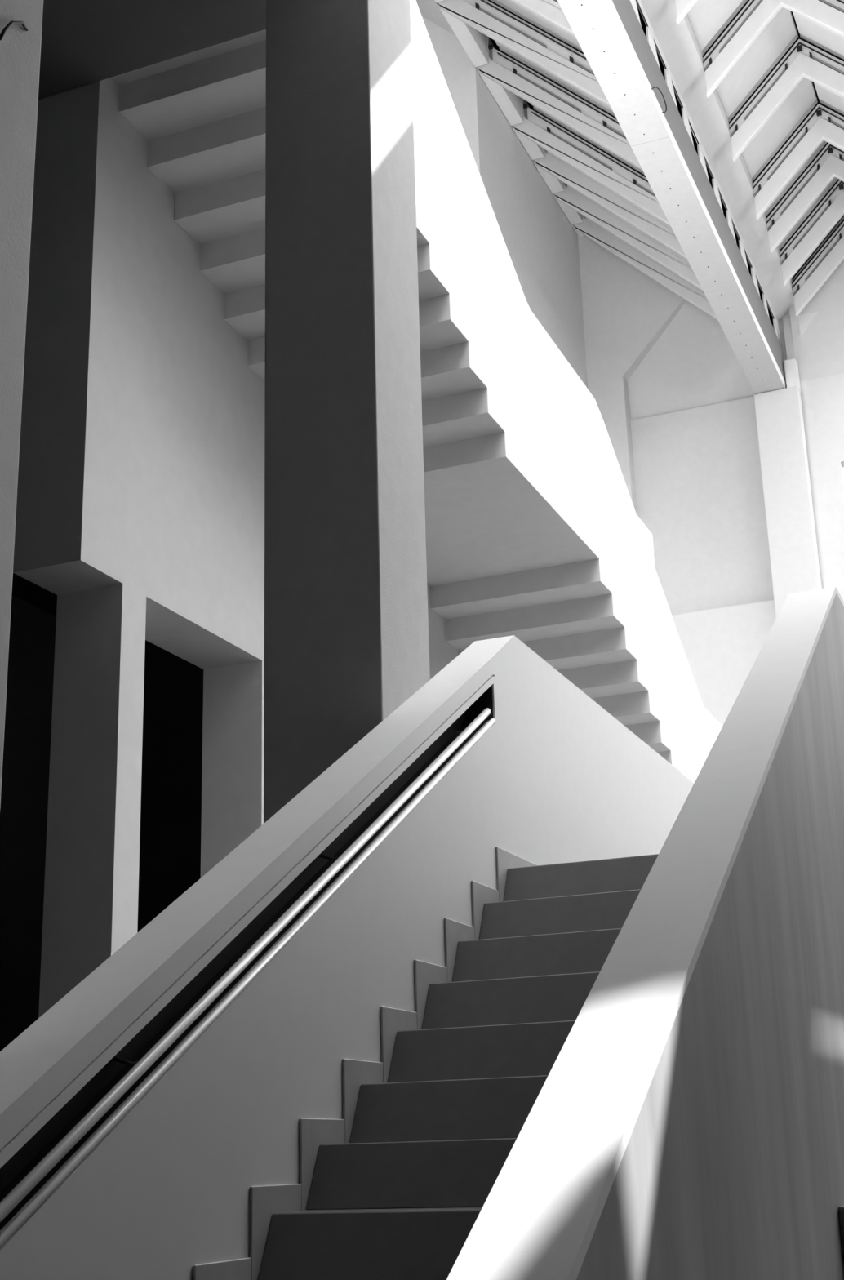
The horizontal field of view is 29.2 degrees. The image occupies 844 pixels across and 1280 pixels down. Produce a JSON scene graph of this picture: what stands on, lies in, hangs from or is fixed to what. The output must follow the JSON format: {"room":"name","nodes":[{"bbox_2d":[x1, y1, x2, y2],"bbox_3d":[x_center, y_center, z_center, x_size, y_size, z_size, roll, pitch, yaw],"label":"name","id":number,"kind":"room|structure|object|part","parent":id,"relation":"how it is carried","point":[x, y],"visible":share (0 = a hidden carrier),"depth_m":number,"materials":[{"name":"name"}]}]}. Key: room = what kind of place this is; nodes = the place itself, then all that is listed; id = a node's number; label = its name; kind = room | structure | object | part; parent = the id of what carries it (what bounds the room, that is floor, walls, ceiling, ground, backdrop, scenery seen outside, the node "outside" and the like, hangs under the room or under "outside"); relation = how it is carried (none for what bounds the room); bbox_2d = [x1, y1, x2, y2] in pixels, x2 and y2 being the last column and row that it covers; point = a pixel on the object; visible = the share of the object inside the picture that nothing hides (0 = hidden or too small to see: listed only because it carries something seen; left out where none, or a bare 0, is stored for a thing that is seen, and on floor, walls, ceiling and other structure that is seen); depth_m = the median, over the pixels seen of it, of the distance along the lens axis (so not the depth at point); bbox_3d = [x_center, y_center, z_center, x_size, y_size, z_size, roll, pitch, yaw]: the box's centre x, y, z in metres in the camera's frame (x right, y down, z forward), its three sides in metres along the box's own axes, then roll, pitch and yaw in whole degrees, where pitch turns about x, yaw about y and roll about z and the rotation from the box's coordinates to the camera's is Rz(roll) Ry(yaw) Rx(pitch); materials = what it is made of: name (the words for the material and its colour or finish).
{"room":"stairwell","nodes":[
{"label":"stairwell","id":0,"kind":"room"},
{"bbox_2d":[0,595,56,1051],"bbox_3d":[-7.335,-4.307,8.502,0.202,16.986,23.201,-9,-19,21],"label":"doorway","id":1,"kind":"structure","parent":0,"point":[24,807],"depth_m":15.16,"materials":[{"name":"black paint"}]},
{"bbox_2d":[11,0,266,645],"bbox_3d":[-4.036,-3.408,6.716,6.914,0.328,23.079,-9,-19,21],"label":"ceiling","id":2,"kind":"structure","parent":0,"point":[84,42],"depth_m":7.88,"materials":[{"name":"paint"}]},
{"bbox_2d":[137,644,203,933],"bbox_3d":[-0.873,3.040,15.398,4.691,6.863,0.202,-9,-19,21],"label":"doorway","id":3,"kind":"structure","parent":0,"point":[170,838],"depth_m":16.50,"materials":[{"name":"black paint"}]},
{"bbox_2d":[13,77,460,1017],"bbox_3d":[-0.152,1.259,10.905,0.370,7.470,8.135,-9,-19,21],"label":"wall","id":4,"kind":"structure","parent":0,"point":[140,506],"depth_m":8.04,"materials":[{"name":"white paint"}]},
{"bbox_2d":[415,0,456,35],"bbox_3d":[-1.464,-8.658,17.151,2.004,2.207,5.788,-9,-19,21],"label":"ceiling","id":5,"kind":"structure","parent":0,"point":[428,9],"depth_m":19.04,"materials":[{"name":"white paint"}]},
{"bbox_2d":[422,16,486,191],"bbox_3d":[-0.967,-1.409,18.097,3.836,16.986,0.202,-9,-19,21],"label":"wall","id":6,"kind":"structure","parent":0,"point":[463,80],"depth_m":18.92,"materials":[{"name":"paint"}]},
{"bbox_2d":[481,78,587,388],"bbox_3d":[1.504,-0.160,18.894,0.202,14.961,3.786,-9,-19,21],"label":"wall","id":7,"kind":"structure","parent":0,"point":[542,244],"depth_m":20.32,"materials":[{"name":"paint"}]},
{"bbox_2d":[434,0,843,334],"bbox_3d":[2.477,-6.966,17.618,4.413,4.049,10.568,-9,-19,21],"label":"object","id":8,"kind":"structure","parent":0,"point":[708,19],"depth_m":18.09,"materials":[{"name":"white paint"}]},
{"bbox_3d":[1.110,-6.644,16.633,1.948,2.008,1.150,-9,-19,21],"label":"panel","id":9,"kind":"part","parent":8,"relation":"part of","materials":[{"name":"white paint"}]},
{"bbox_3d":[1.577,-6.314,17.704,1.948,2.008,1.150,-9,-19,21],"label":"panel","id":10,"kind":"part","parent":8,"relation":"part of","materials":[{"name":"white paint"}]},
{"bbox_3d":[2.049,-5.980,18.785,1.948,2.008,1.170,-9,-19,21],"label":"panel","id":11,"kind":"part","parent":8,"relation":"part of","materials":[{"name":"white paint"}]},
{"bbox_3d":[2.438,-5.705,19.677,1.948,2.008,0.725,-9,-19,21],"label":"panel","id":12,"kind":"part","parent":8,"relation":"part of","materials":[{"name":"white paint"}]},
{"bbox_3d":[2.957,-6.564,15.802,0.816,0.889,1.150,-9,-19,21],"label":"panel","id":13,"kind":"part","parent":8,"relation":"part of","materials":[{"name":"white paint"}]},
{"bbox_3d":[3.424,-6.234,16.873,0.816,0.889,1.150,-9,-19,21],"label":"panel","id":14,"kind":"part","parent":8,"relation":"part of","materials":[{"name":"white paint"}]},
{"bbox_3d":[3.896,-5.901,17.954,0.816,0.889,1.170,-9,-19,21],"label":"panel","id":15,"kind":"part","parent":8,"relation":"part of","materials":[{"name":"white paint"}]},
{"bbox_3d":[4.286,-5.625,18.846,0.816,0.889,0.725,-9,-19,21],"label":"panel","id":16,"kind":"part","parent":8,"relation":"part of","materials":[{"name":"white paint"}]},
{"bbox_3d":[4.597,-5.405,19.561,0.816,0.889,0.765,-9,-19,21],"label":"panel","id":17,"kind":"part","parent":8,"relation":"part of","materials":[{"name":"white paint"}]},
{"bbox_3d":[5.288,-4.766,20.815,1.012,1.660,0.051,-9,-19,21],"label":"panel","id":18,"kind":"part","parent":8,"relation":"part of","materials":[{"name":"white paint"}]},
{"bbox_3d":[4.917,-5.179,20.293,0.816,0.889,0.765,-9,-19,21],"label":"panel","id":19,"kind":"part","parent":8,"relation":"part of","materials":[{"name":"white paint"}]},
{"bbox_3d":[5.303,-4.906,21.178,0.816,0.889,0.992,-9,-19,21],"label":"panel","id":20,"kind":"part","parent":8,"relation":"part of","materials":[{"name":"white paint"}]},
{"bbox_3d":[4.162,-6.385,16.598,0.737,0.810,1.150,-9,-19,21],"label":"panel","id":21,"kind":"part","parent":8,"relation":"part of","materials":[{"name":"white paint"}]},
{"bbox_3d":[4.633,-6.051,17.678,0.737,0.810,1.170,-9,-19,21],"label":"panel","id":22,"kind":"part","parent":8,"relation":"part of","materials":[{"name":"white paint"}]},
{"bbox_3d":[5.023,-5.776,18.571,0.737,0.810,0.725,-9,-19,21],"label":"panel","id":23,"kind":"part","parent":8,"relation":"part of","materials":[{"name":"white paint"}]},
{"bbox_2d":[636,515,654,565],"bbox_3d":[1.527,-0.192,14.004,0.709,1.954,1.478,-9,-19,21],"label":"wall","id":24,"kind":"structure","parent":0,"point":[647,535],"depth_m":14.62,"materials":[{"name":"white paint"}]},
{"bbox_2d":[577,169,843,725],"bbox_3d":[4.463,0.040,19.778,4.565,14.961,0.688,-9,-19,21],"label":"wall","id":25,"kind":"structure","parent":0,"point":[674,399],"depth_m":20.86,"materials":[{"name":"paint"}]},
{"bbox_3d":[3.800,-1.612,20.796,2.450,3.012,0.142,-9,-19,21],"label":"recess panel","id":26,"kind":"part","parent":25,"relation":"part of","materials":[{"name":"white paint"}]},
{"bbox_3d":[3.698,-4.194,21.551,2.450,2.334,0.374,-9,-19,21],"label":"recess panel","id":27,"kind":"part","parent":25,"relation":"part of","materials":[{"name":"white paint"}]},
{"bbox_3d":[0.379,5.756,12.406,8.382,0.202,13.159,-9,-19,21],"label":"floor","id":28,"kind":"structure","parent":0,"visible":0},
{"bbox_2d":[753,358,822,619],"bbox_3d":[4.642,1.794,18.964,0.559,11.114,0.223,-9,-19,21],"label":"column","id":29,"kind":"structure","parent":28,"relation":"on","point":[785,477],"depth_m":20.02,"materials":[{"name":"paint"}]},
{"bbox_2d":[557,0,794,394],"bbox_3d":[2.679,-5.158,16.536,0.618,1.524,9.799,-9,-19,21],"label":"roof beam","id":30,"kind":"structure","parent":29,"relation":"on","point":[621,43],"depth_m":16.54,"materials":[{"name":"white metal"}]},
{"bbox_2d":[429,0,610,106],"bbox_3d":[0.366,-6.959,17.770,4.051,4.344,0.079,-9,-19,21],"label":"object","id":31,"kind":"structure","parent":30,"relation":"attached to","point":[536,45],"depth_m":17.23,"materials":[{"name":"white paint"}]},
{"bbox_3d":[0.971,-6.562,17.365,0.729,0.755,0.022,-9,-19,21],"label":"rail","id":32,"kind":"part","parent":31,"relation":"part of","materials":[{"name":"grey metal"}]},
{"bbox_3d":[1.932,-5.741,16.692,0.729,0.755,0.022,-9,-19,21],"label":"rail","id":33,"kind":"part","parent":31,"relation":"part of","materials":[{"name":"grey metal"}]},
{"bbox_2d":[510,0,574,35],"bbox_3d":[-0.102,-7.289,16.699,4.051,4.344,0.079,-9,-19,21],"label":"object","id":34,"kind":"structure","parent":30,"relation":"attached to","point":[550,11],"depth_m":15.72,"materials":[{"name":"white paint"}]},
{"bbox_2d":[475,36,642,169],"bbox_3d":[0.834,-6.628,18.841,4.051,4.344,0.079,-9,-19,21],"label":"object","id":35,"kind":"structure","parent":30,"relation":"attached to","point":[553,99],"depth_m":18.34,"materials":[{"name":"white paint"}]},
{"bbox_3d":[1.438,-6.231,18.436,0.729,0.755,0.022,-9,-19,21],"label":"rail","id":36,"kind":"part","parent":35,"relation":"part of","materials":[{"name":"grey metal"}]},
{"bbox_3d":[2.399,-5.411,17.764,0.729,0.755,0.022,-9,-19,21],"label":"rail","id":37,"kind":"part","parent":35,"relation":"part of","materials":[{"name":"grey metal"}]},
{"bbox_2d":[511,98,670,225],"bbox_3d":[2.132,-6.205,19.544,2.281,3.898,0.079,-9,-19,21],"label":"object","id":38,"kind":"structure","parent":30,"relation":"attached to","point":[622,179],"depth_m":19.43,"materials":[{"name":"white paint"}]},
{"bbox_3d":[1.914,-5.895,19.526,0.729,0.755,0.022,-9,-19,21],"label":"rail","id":39,"kind":"part","parent":38,"relation":"part of","materials":[{"name":"grey metal"}]},
{"bbox_3d":[2.875,-5.075,18.853,0.729,0.755,0.022,-9,-19,21],"label":"rail","id":40,"kind":"part","parent":38,"relation":"part of","materials":[{"name":"grey metal"}]},
{"bbox_2d":[531,148,686,257],"bbox_3d":[2.437,-5.989,20.244,2.281,3.898,0.071,-9,-19,21],"label":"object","id":41,"kind":"structure","parent":30,"relation":"attached to","point":[590,188],"depth_m":20.09,"materials":[{"name":"white paint"}]},
{"bbox_3d":[1.432,-5.260,13.704,0.380,0.044,3.786,-9,-19,21],"label":"soffit plate","id":42,"kind":"part","parent":30,"relation":"part of","materials":[{"name":"white paint"}]},
{"bbox_2d":[552,182,702,289],"bbox_3d":[2.757,-5.764,20.976,2.281,3.898,0.071,-9,-19,21],"label":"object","id":43,"kind":"structure","parent":30,"relation":"attached to","point":[575,200],"depth_m":20.82,"materials":[{"name":"white paint"}]},
{"bbox_2d":[571,214,717,319],"bbox_3d":[3.076,-5.538,21.708,2.281,3.898,0.071,-9,-19,21],"label":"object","id":44,"kind":"structure","parent":30,"relation":"attached to","point":[588,228],"depth_m":21.55,"materials":[{"name":"white paint"}]},
{"bbox_2d":[651,86,666,113],"bbox_3d":[2.190,-5.019,14.963,0.043,0.140,0.454,-9,-19,21],"label":"cable","id":45,"kind":"object","parent":30,"relation":"attached to","point":[654,86],"visible":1,"depth_m":15.07,"materials":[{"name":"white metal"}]},
{"bbox_2d":[674,0,697,24],"bbox_3d":[3.071,-6.500,15.070,1.535,1.311,0.079,-9,-19,21],"label":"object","id":46,"kind":"structure","parent":30,"relation":"attached to","point":[682,7],"depth_m":15.13,"materials":[{"name":"white paint"}]},
{"bbox_3d":[2.715,-4.998,16.450,0.016,0.952,9.761,-9,-19,21],"label":"perforated plate","id":47,"kind":"part","parent":30,"relation":"part of","materials":[{"name":"white paint"}]},
{"bbox_3d":[3.319,-3.928,18.028,0.380,0.044,6.005,-9,-19,21],"label":"soffit plate","id":48,"kind":"part","parent":30,"relation":"part of","materials":[{"name":"white paint"}]},
{"bbox_2d":[702,0,843,97],"bbox_3d":[3.539,-6.169,16.141,1.535,1.311,0.079,-9,-19,21],"label":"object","id":49,"kind":"structure","parent":30,"relation":"attached to","point":[754,15],"depth_m":16.19,"materials":[{"name":"white paint"}]},
{"bbox_3d":[2.866,-5.759,16.290,0.067,0.099,0.022,-9,-19,21],"label":"rail","id":50,"kind":"part","parent":49,"relation":"part of","materials":[{"name":"grey metal"}]},
{"bbox_3d":[3.207,-6.173,16.269,0.492,0.520,0.022,-9,-19,21],"label":"rail","id":51,"kind":"part","parent":49,"relation":"part of","materials":[{"name":"grey metal"}]},
{"bbox_3d":[3.903,-6.344,16.018,0.486,0.514,0.022,-9,-19,21],"label":"rail","id":52,"kind":"part","parent":49,"relation":"part of","materials":[{"name":"grey metal"}]},
{"bbox_2d":[728,36,843,162],"bbox_3d":[4.006,-5.839,17.213,1.535,1.311,0.079,-9,-19,21],"label":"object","id":53,"kind":"structure","parent":30,"relation":"attached to","point":[803,59],"depth_m":17.27,"materials":[{"name":"white paint"}]},
{"bbox_3d":[3.334,-5.428,17.361,0.067,0.099,0.022,-9,-19,21],"label":"rail","id":54,"kind":"part","parent":53,"relation":"part of","materials":[{"name":"grey metal"}]},
{"bbox_3d":[3.675,-5.842,17.340,0.492,0.520,0.022,-9,-19,21],"label":"rail","id":55,"kind":"part","parent":53,"relation":"part of","materials":[{"name":"grey metal"}]},
{"bbox_3d":[4.370,-6.014,17.089,0.486,0.514,0.022,-9,-19,21],"label":"rail","id":56,"kind":"part","parent":53,"relation":"part of","materials":[{"name":"grey metal"}]},
{"bbox_2d":[752,102,843,220],"bbox_3d":[4.482,-5.503,18.302,1.535,1.311,0.079,-9,-19,21],"label":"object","id":57,"kind":"structure","parent":30,"relation":"attached to","point":[823,122],"depth_m":18.38,"materials":[{"name":"white paint"}]},
{"bbox_3d":[4.150,-5.506,18.429,0.492,0.520,0.022,-9,-19,21],"label":"rail","id":58,"kind":"part","parent":57,"relation":"part of","materials":[{"name":"grey metal"}]},
{"bbox_3d":[4.846,-5.678,18.178,0.486,0.514,0.022,-9,-19,21],"label":"rail","id":59,"kind":"part","parent":57,"relation":"part of","materials":[{"name":"grey metal"}]},
{"bbox_2d":[766,142,843,253],"bbox_3d":[4.786,-5.288,18.998,1.535,1.311,0.079,-9,-19,21],"label":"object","id":60,"kind":"structure","parent":30,"relation":"attached to","point":[828,164],"depth_m":19.08,"materials":[{"name":"white paint"}]},
{"bbox_3d":[4.454,-5.292,19.125,0.492,0.520,0.022,-9,-19,21],"label":"rail","id":61,"kind":"part","parent":60,"relation":"part of","materials":[{"name":"grey metal"}]},
{"bbox_2d":[779,178,843,286],"bbox_3d":[5.105,-5.062,19.730,1.535,1.311,0.079,-9,-19,21],"label":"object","id":62,"kind":"structure","parent":30,"relation":"attached to","point":[830,209],"depth_m":19.82,"materials":[{"name":"white paint"}]},
{"bbox_3d":[4.774,-5.066,19.858,0.492,0.520,0.022,-9,-19,21],"label":"rail","id":63,"kind":"part","parent":62,"relation":"part of","materials":[{"name":"grey metal"}]},
{"bbox_2d":[791,219,843,316],"bbox_3d":[5.425,-4.837,20.462,1.535,1.311,0.079,-9,-19,21],"label":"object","id":64,"kind":"structure","parent":30,"relation":"attached to","point":[828,258],"depth_m":20.56,"materials":[{"name":"white paint"}]},
{"bbox_3d":[5.093,-4.840,20.590,0.492,0.520,0.022,-9,-19,21],"label":"rail","id":65,"kind":"part","parent":64,"relation":"part of","materials":[{"name":"grey metal"}]},
{"bbox_3d":[1.813,1.013,-2.252,9.090,0.202,14.172,-9,-19,21],"label":"floor","id":66,"kind":"structure","parent":0,"visible":0},
{"bbox_2d":[0,635,693,1279],"bbox_3d":[0.185,2.037,5.546,0.175,4.553,10.021,-9,-19,21],"label":"parapet","id":67,"kind":"object","parent":66,"relation":"on","point":[157,1188],"visible":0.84,"depth_m":4.38,"materials":[{"name":"white paint"}]},
{"bbox_2d":[0,707,491,1222],"bbox_3d":[-0.735,1.020,3.530,0.118,3.041,5.136,-9,-19,21],"label":"handrail","id":68,"kind":"object","parent":67,"relation":"attached to","point":[18,1193],"visible":0.92,"depth_m":3.96,"materials":[{"name":"grey metal"}]},
{"bbox_2d":[192,846,658,1279],"bbox_3d":[0.982,2.089,5.784,1.114,2.704,8.960,-9,-19,21],"label":"staircase","id":69,"kind":"structure","parent":66,"relation":"on","point":[395,1188],"depth_m":4.56,"materials":[{"name":"grey concrete"}]},
{"bbox_2d":[446,586,843,1279],"bbox_3d":[1.362,1.412,5.225,0.178,3.624,10.021,-9,-19,21],"label":"parapet","id":70,"kind":"object","parent":66,"relation":"on","point":[687,1123],"visible":1,"depth_m":3.40,"materials":[{"name":"white paint"}]},
{"bbox_2d":[838,1205,843,1258],"bbox_3d":[1.248,1.941,4.430,0.031,0.765,0.696,-9,-19,21],"label":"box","id":71,"kind":"object","parent":70,"relation":"attached to","point":[841,1209],"visible":1,"depth_m":4.23,"materials":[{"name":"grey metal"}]},
{"bbox_3d":[-3.229,1.785,-0.289,1.842,0.202,14.172,-9,-19,21],"label":"floor","id":72,"kind":"structure","parent":0,"visible":0},
{"bbox_2d":[0,0,43,806],"bbox_3d":[-1.264,-0.662,3.785,0.469,6.839,0.464,-9,-19,21],"label":"square column","id":73,"kind":"structure","parent":72,"relation":"on","point":[20,48],"depth_m":3.94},
{"bbox_2d":[0,20,28,39],"bbox_3d":[-1.023,-1.523,4.065,0.014,0.115,0.117,-8,-19,19],"label":"cable","id":74,"kind":"object","parent":73,"relation":"attached to","point":[4,30],"visible":1,"depth_m":4.05,"materials":[{"name":"black metal"}]},
{"bbox_2d":[263,0,430,823],"bbox_3d":[-0.275,0.037,6.051,0.469,6.839,0.460,-9,-19,21],"label":"square column","id":75,"kind":"structure","parent":72,"relation":"on","point":[346,620],"depth_m":6.18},
{"bbox_3d":[2.565,2.966,17.260,2.025,0.304,4.029,-9,-19,21],"label":"floor","id":76,"kind":"structure","parent":0,"visible":0},
{"bbox_2d":[111,0,722,782],"bbox_3d":[0.729,-0.987,11.787,1.254,4.541,9.148,-9,-19,21],"label":"staircase","id":77,"kind":"structure","parent":76,"relation":"on","point":[534,534],"depth_m":9.88,"materials":[{"name":"white paint"}]}
]}

